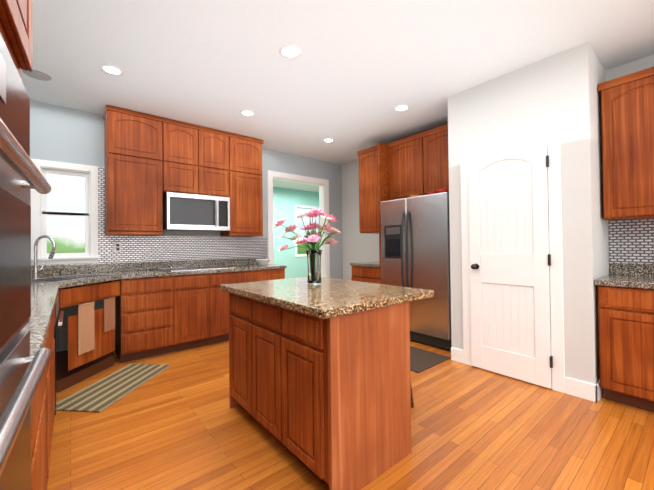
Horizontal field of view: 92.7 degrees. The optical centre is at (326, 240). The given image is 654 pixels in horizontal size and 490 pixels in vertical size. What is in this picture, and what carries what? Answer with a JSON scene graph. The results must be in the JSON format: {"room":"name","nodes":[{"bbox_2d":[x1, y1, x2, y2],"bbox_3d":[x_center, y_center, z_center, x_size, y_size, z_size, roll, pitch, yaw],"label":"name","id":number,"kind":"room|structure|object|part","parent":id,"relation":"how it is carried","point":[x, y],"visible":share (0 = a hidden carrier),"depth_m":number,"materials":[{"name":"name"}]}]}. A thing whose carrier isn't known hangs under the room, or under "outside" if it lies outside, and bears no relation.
{"room":"kitchen","nodes":[
{"label":"kitchen","id":0,"kind":"room"},
{"bbox_2d":[0,0,23,35],"bbox_3d":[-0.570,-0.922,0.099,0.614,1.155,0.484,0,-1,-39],"label":"upper cabinet","id":1,"kind":"object","parent":0,"relation":"attached to","point":[11,11],"depth_m":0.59,"materials":[{"name":"brown wood"}]},
{"bbox_2d":[0,0,32,77],"bbox_3d":[-0.816,-0.916,0.398,0.614,1.155,0.515,0,-1,-39],"label":"upper cabinet","id":2,"kind":"object","parent":0,"relation":"attached to","point":[20,48],"depth_m":0.69,"materials":[{"name":"brown wood"}]},
{"bbox_2d":[0,33,51,489],"bbox_3d":[-0.663,0.224,0.274,0.613,1.122,0.774,0,-1,-39],"label":"wall oven","id":3,"kind":"object","parent":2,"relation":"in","point":[22,370],"visible":1,"depth_m":0.56,"materials":[{"name":"silver metal"}]},
{"bbox_2d":[31,272,127,283],"bbox_3d":[-2.410,0.447,2.874,0.843,0.205,0.843,0,-1,-39],"label":"countertop","id":4,"kind":"structure","parent":0,"point":[65,277],"depth_m":3.06,"materials":[{"name":"stone"}]},
{"bbox_2d":[78,302,94,354],"bbox_3d":[-2.121,0.765,2.752,0.017,0.429,0.160,-1,-1,6],"label":"towel","id":5,"kind":"object","parent":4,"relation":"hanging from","point":[86,340],"depth_m":2.75,"materials":[{"name":"fabric"}]},
{"bbox_2d":[104,297,114,331],"bbox_3d":[-2.096,0.707,3.011,0.017,0.309,0.130,-1,-1,6],"label":"towel","id":6,"kind":"object","parent":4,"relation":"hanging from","point":[109,304],"depth_m":3.01,"materials":[{"name":"fabric"}]},
{"bbox_2d":[21,264,286,383],"bbox_3d":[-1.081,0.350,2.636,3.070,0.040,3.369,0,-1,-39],"label":"base cabinet","id":7,"kind":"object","parent":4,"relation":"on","point":[158,311],"depth_m":3.32,"materials":[{"name":"brown wood"}]},
{"bbox_2d":[31,235,115,289],"bbox_3d":[-2.447,0.245,2.880,0.850,0.607,0.850,0,-1,-39],"label":"sink","id":8,"kind":"object","parent":7,"relation":"in","point":[101,281],"depth_m":2.90,"materials":[{"name":"silver metal"}]},
{"bbox_2d":[161,265,234,271],"bbox_3d":[-1.637,0.347,3.972,0.756,0.010,0.526,0,-1,-39],"label":"cooktop","id":9,"kind":"object","parent":7,"relation":"in","point":[195,268],"visible":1,"depth_m":3.90,"materials":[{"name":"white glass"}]},
{"bbox_2d":[256,259,270,264],"bbox_3d":[-0.933,0.311,4.564,0.220,0.078,0.220,0,-1,-39],"label":"bowl","id":10,"kind":"object","parent":7,"relation":"on","point":[263,261],"visible":0.98,"depth_m":4.50,"materials":[{"name":"white ceramic"}]},
{"bbox_2d":[76,272,99,275],"bbox_3d":[-2.409,0.451,3.239,0.280,0.205,0.280,0,-1,-39],"label":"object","id":11,"kind":"object","parent":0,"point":[77,273],"depth_m":3.38,"materials":[{"name":"grey stone"}]},
{"bbox_2d":[30,100,342,351],"bbox_3d":[-1.299,-0.092,4.737,5.425,2.740,0.120,0,-1,-39],"label":"wall","id":12,"kind":"structure","parent":0,"point":[65,134],"depth_m":3.55,"materials":[{"name":"grey paint"}]},
{"bbox_2d":[31,159,99,264],"bbox_3d":[-2.858,-0.300,3.425,0.580,1.100,0.170,0,-1,-39],"label":"window","id":13,"kind":"structure","parent":12,"relation":"in","point":[36,215],"depth_m":3.41,"materials":[{"name":"white wood"}]},
{"bbox_3d":[-2.879,-0.299,3.450,0.396,0.936,0.035,0,-1,-39],"label":"window sash","id":14,"kind":"part","parent":13,"relation":"part of","materials":[{"name":"white glass"}]},
{"bbox_2d":[104,105,163,235],"bbox_3d":[-2.258,-0.770,3.653,0.540,1.340,0.351,0,-1,-39],"label":"upper cabinet","id":15,"kind":"object","parent":12,"relation":"attached to","point":[150,160],"depth_m":3.51,"materials":[{"name":"brown wood"}]},
{"bbox_2d":[30,167,266,265],"bbox_3d":[-2.143,-0.247,3.961,3.074,1.210,0.007,0,-1,-39],"label":"backsplash","id":16,"kind":"structure","parent":12,"relation":"attached to","point":[153,248],"depth_m":3.98,"materials":[{"name":"tile"}]},
{"bbox_2d":[114,242,120,251],"bbox_3d":[-2.465,0.071,3.679,0.070,0.115,0.009,0,-1,-39],"label":"electrical outlet plate","id":17,"kind":"object","parent":16,"relation":"attached to","point":[117,246],"visible":1,"depth_m":3.67,"materials":[{"name":"white plastic"}]},
{"bbox_2d":[31,257,265,275],"bbox_3d":[-2.144,0.307,3.929,3.067,0.100,0.020,0,-1,-39],"label":"backsplash","id":18,"kind":"structure","parent":12,"relation":"attached to","point":[54,270],"depth_m":3.72,"materials":[{"name":"grey stone"}]},
{"bbox_2d":[164,120,203,194],"bbox_3d":[-1.895,-1.013,3.956,0.524,0.855,0.351,0,-1,-39],"label":"upper cabinet","id":19,"kind":"object","parent":12,"relation":"attached to","point":[183,143],"depth_m":3.84,"materials":[{"name":"brown wood"}]},
{"bbox_2d":[163,192,229,231],"bbox_3d":[-1.692,-0.354,4.029,0.760,0.435,0.466,0,-1,-39],"label":"over-the-range microwave","id":20,"kind":"object","parent":19,"relation":"attached to","point":[187,212],"visible":0.98,"depth_m":3.85,"materials":[{"name":"silver metal"}]},
{"bbox_2d":[204,128,235,199],"bbox_3d":[-1.583,-1.013,4.214,0.524,0.855,0.351,0,-1,-39],"label":"upper cabinet","id":21,"kind":"object","parent":12,"relation":"attached to","point":[219,147],"depth_m":4.13,"materials":[{"name":"brown wood"}]},
{"bbox_2d":[220,136,263,235],"bbox_3d":[-1.231,-0.772,4.498,0.500,1.340,0.351,0,-1,-39],"label":"upper cabinet","id":22,"kind":"object","parent":12,"relation":"attached to","point":[246,212],"depth_m":4.37,"materials":[{"name":"brown wood"}]},
{"bbox_2d":[267,170,329,277],"bbox_3d":[-0.492,0.076,5.397,1.260,2.400,0.162,0,-1,-39],"label":"door frame","id":23,"kind":"structure","parent":12,"relation":"attached to","point":[323,184],"depth_m":5.47,"materials":[{"name":"white wood"}]},
{"bbox_2d":[273,187,318,278],"bbox_3d":[-1.443,-0.051,8.219,5.220,2.740,0.120,0,-1,-39],"label":"wall","id":24,"kind":"structure","parent":0,"point":[285,200],"depth_m":8.46,"materials":[{"name":"teal paint"}]},
{"bbox_2d":[294,205,318,256],"bbox_3d":[-0.466,-0.283,8.983,1.140,1.440,0.090,0,-1,-39],"label":"window","id":25,"kind":"structure","parent":24,"relation":"in","point":[296,230],"depth_m":8.71,"materials":[{"name":"white wood"}]},
{"bbox_2d":[273,208,340,285],"bbox_3d":[-0.102,0.040,2.281,0.516,0.550,0.451,0,-1,-39],"label":"flower vase","id":26,"kind":"object","parent":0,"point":[314,261],"visible":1,"depth_m":2.23,"materials":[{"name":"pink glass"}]},
{"bbox_3d":[-0.092,0.189,2.253,0.120,0.250,0.120,0,-1,-39],"label":"glass","id":27,"kind":"part","parent":26,"relation":"part of","materials":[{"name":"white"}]},
{"bbox_2d":[21,0,653,191],"bbox_3d":[0.694,-1.536,3.791,7.545,0.080,9.920,0,-1,-39],"label":"ceiling","id":28,"kind":"structure","parent":0,"point":[351,76],"depth_m":2.53,"materials":[{"name":"paint"}]},
{"bbox_2d":[23,70,51,80],"bbox_3d":[-2.564,-1.469,2.765,0.190,0.004,0.190,0,-1,-39],"label":"ceiling vent","id":29,"kind":"object","parent":28,"relation":"in","point":[36,74],"visible":0.94,"depth_m":2.77,"materials":[{"name":"grey"}]},
{"bbox_2d":[100,64,122,75],"bbox_3d":[-1.860,-1.477,2.697,0.170,0.006,0.170,0,-1,-39],"label":"recessed light","id":30,"kind":"object","parent":28,"relation":"in","point":[111,69],"visible":1,"depth_m":2.69,"materials":[{"name":"white plastic"}]},
{"bbox_2d":[240,110,254,116],"bbox_3d":[-0.919,-1.477,3.615,0.170,0.006,0.170,0,-1,-39],"label":"recessed light","id":31,"kind":"object","parent":28,"relation":"in","point":[247,113],"visible":1,"depth_m":3.62,"materials":[{"name":"white"}]},
{"bbox_2d":[279,45,300,58],"bbox_3d":[-0.290,-1.497,2.474,0.170,0.006,0.170,0,-1,-39],"label":"recessed light","id":32,"kind":"object","parent":28,"relation":"in","point":[290,51],"visible":1,"depth_m":2.47,"materials":[{"name":"white plastic"}]},
{"bbox_2d":[323,138,333,142],"bbox_3d":[0.020,-1.476,4.582,0.170,0.006,0.170,0,-1,-39],"label":"recessed light","id":33,"kind":"object","parent":28,"relation":"in","point":[327,140],"visible":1,"depth_m":4.59,"materials":[{"name":"white plastic"}]},
{"bbox_2d":[394,105,408,111],"bbox_3d":[0.841,-1.498,3.523,0.170,0.006,0.170,0,-1,-39],"label":"recessed light","id":34,"kind":"object","parent":28,"relation":"in","point":[399,108],"visible":1,"depth_m":3.52,"materials":[{"name":"white"}]},
{"bbox_2d":[47,340,653,489],"bbox_3d":[-0.046,1.285,3.123,5.545,0.080,9.920,0,-1,-39],"label":"floor","id":35,"kind":"structure","parent":0,"point":[178,424],"depth_m":1.93,"materials":[{"name":"brown wood"}]},
{"bbox_2d":[56,364,170,411],"bbox_3d":[-1.835,1.254,2.740,0.440,0.011,0.880,-1,-1,6],"label":"area rug","id":36,"kind":"object","parent":35,"relation":"on","point":[104,393],"visible":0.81,"depth_m":2.63,"materials":[{"name":"beige fabric"}]},
{"bbox_2d":[220,277,433,489],"bbox_3d":[-0.051,0.773,2.126,0.900,0.920,1.230,0,-1,-39],"label":"kitchen island","id":37,"kind":"object","parent":35,"relation":"on","point":[319,383],"visible":0.98,"depth_m":1.64,"materials":[{"name":"brown wood"}]},
{"bbox_2d":[350,264,381,283],"bbox_3d":[0.848,0.814,4.774,0.657,0.880,0.701,0,-1,-39],"label":"base cabinet","id":38,"kind":"object","parent":35,"relation":"on","point":[367,273],"depth_m":4.58,"materials":[{"name":"brown wood"}]},
{"bbox_2d":[362,260,381,267],"bbox_3d":[0.835,0.354,4.781,0.666,0.040,0.713,0,-1,-39],"label":"countertop","id":39,"kind":"structure","parent":38,"relation":"on","point":[377,264],"depth_m":4.47,"materials":[{"name":"grey stone"}]},
{"bbox_2d":[410,380,413,407],"bbox_3d":[0.436,0.899,2.336,0.350,0.667,0.350,0,-1,-39],"label":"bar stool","id":40,"kind":"object","parent":35,"relation":"on","point":[412,404],"visible":0.04,"depth_m":2.30,"materials":[{"name":"brown wood"}]},
{"bbox_2d":[381,189,451,349],"bbox_3d":[1.287,0.311,4.024,0.800,1.817,0.965,0,-1,-39],"label":"refrigerator","id":41,"kind":"object","parent":35,"relation":"on","point":[415,241],"depth_m":3.70,"materials":[{"name":"silver metal"}]},
{"bbox_3d":[1.229,-0.571,3.793,0.150,0.056,0.515,0,-1,-39],"label":"items on top of the fridge","id":42,"kind":"part","parent":41,"relation":"part of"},
{"bbox_2d":[410,346,450,372],"bbox_3d":[0.795,1.233,3.428,0.580,0.010,0.880,0,-1,-39],"label":"area rug","id":43,"kind":"object","parent":35,"relation":"on","point":[421,360],"visible":0.5,"depth_m":3.22,"materials":[{"name":"grey fabric"}]},
{"bbox_2d":[595,283,653,411],"bbox_3d":[2.465,0.767,2.337,0.621,0.880,0.562,0,-1,-39],"label":"base cabinet","id":44,"kind":"object","parent":35,"relation":"on","point":[626,323],"depth_m":2.24,"materials":[{"name":"brown wood"}]},
{"bbox_2d":[595,275,653,286],"bbox_3d":[2.748,0.300,1.980,0.624,0.040,1.512,0,-1,-39],"label":"countertop","id":45,"kind":"structure","parent":44,"relation":"on","point":[627,280],"depth_m":2.33,"materials":[{"name":"grey stone"}]},
{"bbox_2d":[341,42,653,388],"bbox_3d":[2.129,-0.150,3.078,1.080,2.740,6.800,0,-1,-39],"label":"wall","id":46,"kind":"structure","parent":0,"point":[561,89],"depth_m":2.57,"materials":[{"name":"white paint"}]},
{"bbox_2d":[358,144,393,235],"bbox_3d":[0.907,-0.709,4.644,0.727,1.180,0.504,0,-1,-39],"label":"upper cabinet","id":47,"kind":"object","parent":46,"relation":"attached to","point":[376,165],"depth_m":4.37,"materials":[{"name":"brown wood"}]},
{"bbox_2d":[390,136,417,199],"bbox_3d":[1.278,-0.957,4.311,0.577,0.760,0.610,0,-1,-39],"label":"upper cabinet","id":48,"kind":"object","parent":46,"relation":"attached to","point":[416,164],"depth_m":4.15,"materials":[{"name":"brown wood"}]},
{"bbox_2d":[418,124,448,195],"bbox_3d":[1.590,-0.965,3.932,0.577,0.760,0.611,0,-1,-39],"label":"upper cabinet","id":49,"kind":"object","parent":46,"relation":"attached to","point":[433,159],"depth_m":3.83,"materials":[{"name":"brown wood"}]},
{"bbox_2d":[468,138,551,388],"bbox_3d":[1.617,0.183,2.818,0.034,2.054,0.652,0,-1,-39],"label":"door leaf","id":50,"kind":"structure","parent":46,"relation":"in","point":[510,275],"depth_m":2.77,"materials":[{"name":"white wood"}]},
{"bbox_2d":[471,155,552,367],"bbox_3d":[1.598,0.170,2.770,0.101,1.730,0.629,0,-1,-39],"label":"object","id":51,"kind":"structure","parent":50,"relation":"attached to","point":[474,266],"depth_m":2.55,"materials":[{"name":"black metal"}]},
{"bbox_2d":[460,125,564,392],"bbox_3d":[1.625,0.145,2.826,0.020,2.155,0.830,0,-1,-39],"label":"door frame","id":52,"kind":"structure","parent":46,"relation":"attached to","point":[551,134],"depth_m":2.55,"materials":[{"name":"white wood"}]},
{"bbox_2d":[593,379,602,402],"bbox_3d":[2.272,1.147,2.550,0.655,0.130,0.015,0,-1,-39],"label":"baseboard","id":53,"kind":"structure","parent":46,"relation":"attached to","point":[597,391],"depth_m":2.35,"materials":[{"name":"white wood"}]},
{"bbox_2d":[599,67,653,220],"bbox_3d":[2.552,-0.723,2.441,0.351,1.080,0.560,0,-1,-39],"label":"upper cabinet","id":54,"kind":"object","parent":46,"relation":"attached to","point":[627,103],"depth_m":2.42,"materials":[{"name":"brown wood"}]},
{"bbox_2d":[609,219,653,265],"bbox_3d":[3.118,0.042,2.028,0.007,0.469,1.928,0,-1,-39],"label":"backsplash","id":55,"kind":"structure","parent":46,"relation":"attached to","point":[631,241],"depth_m":2.66,"materials":[{"name":"tile"}]},
{"bbox_2d":[611,263,653,274],"bbox_3d":[2.980,0.229,2.172,0.020,0.100,1.512,0,-1,-39],"label":"backsplash","id":56,"kind":"structure","parent":46,"relation":"attached to","point":[616,268],"depth_m":2.64,"materials":[{"name":"grey stone"}]},
{"label":"outside","id":57,"kind":"structure","parent":0,"visible":0},
{"bbox_2d":[47,173,84,252],"bbox_3d":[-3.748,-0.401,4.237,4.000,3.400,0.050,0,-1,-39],"label":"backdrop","id":58,"kind":"structure","parent":57,"point":[66,194],"depth_m":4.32,"materials":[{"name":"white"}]},
{"bbox_2d":[297,208,319,253],"bbox_3d":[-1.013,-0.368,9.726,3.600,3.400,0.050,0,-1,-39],"label":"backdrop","id":59,"kind":"structure","parent":57,"point":[305,218],"depth_m":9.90,"materials":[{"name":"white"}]}
]}

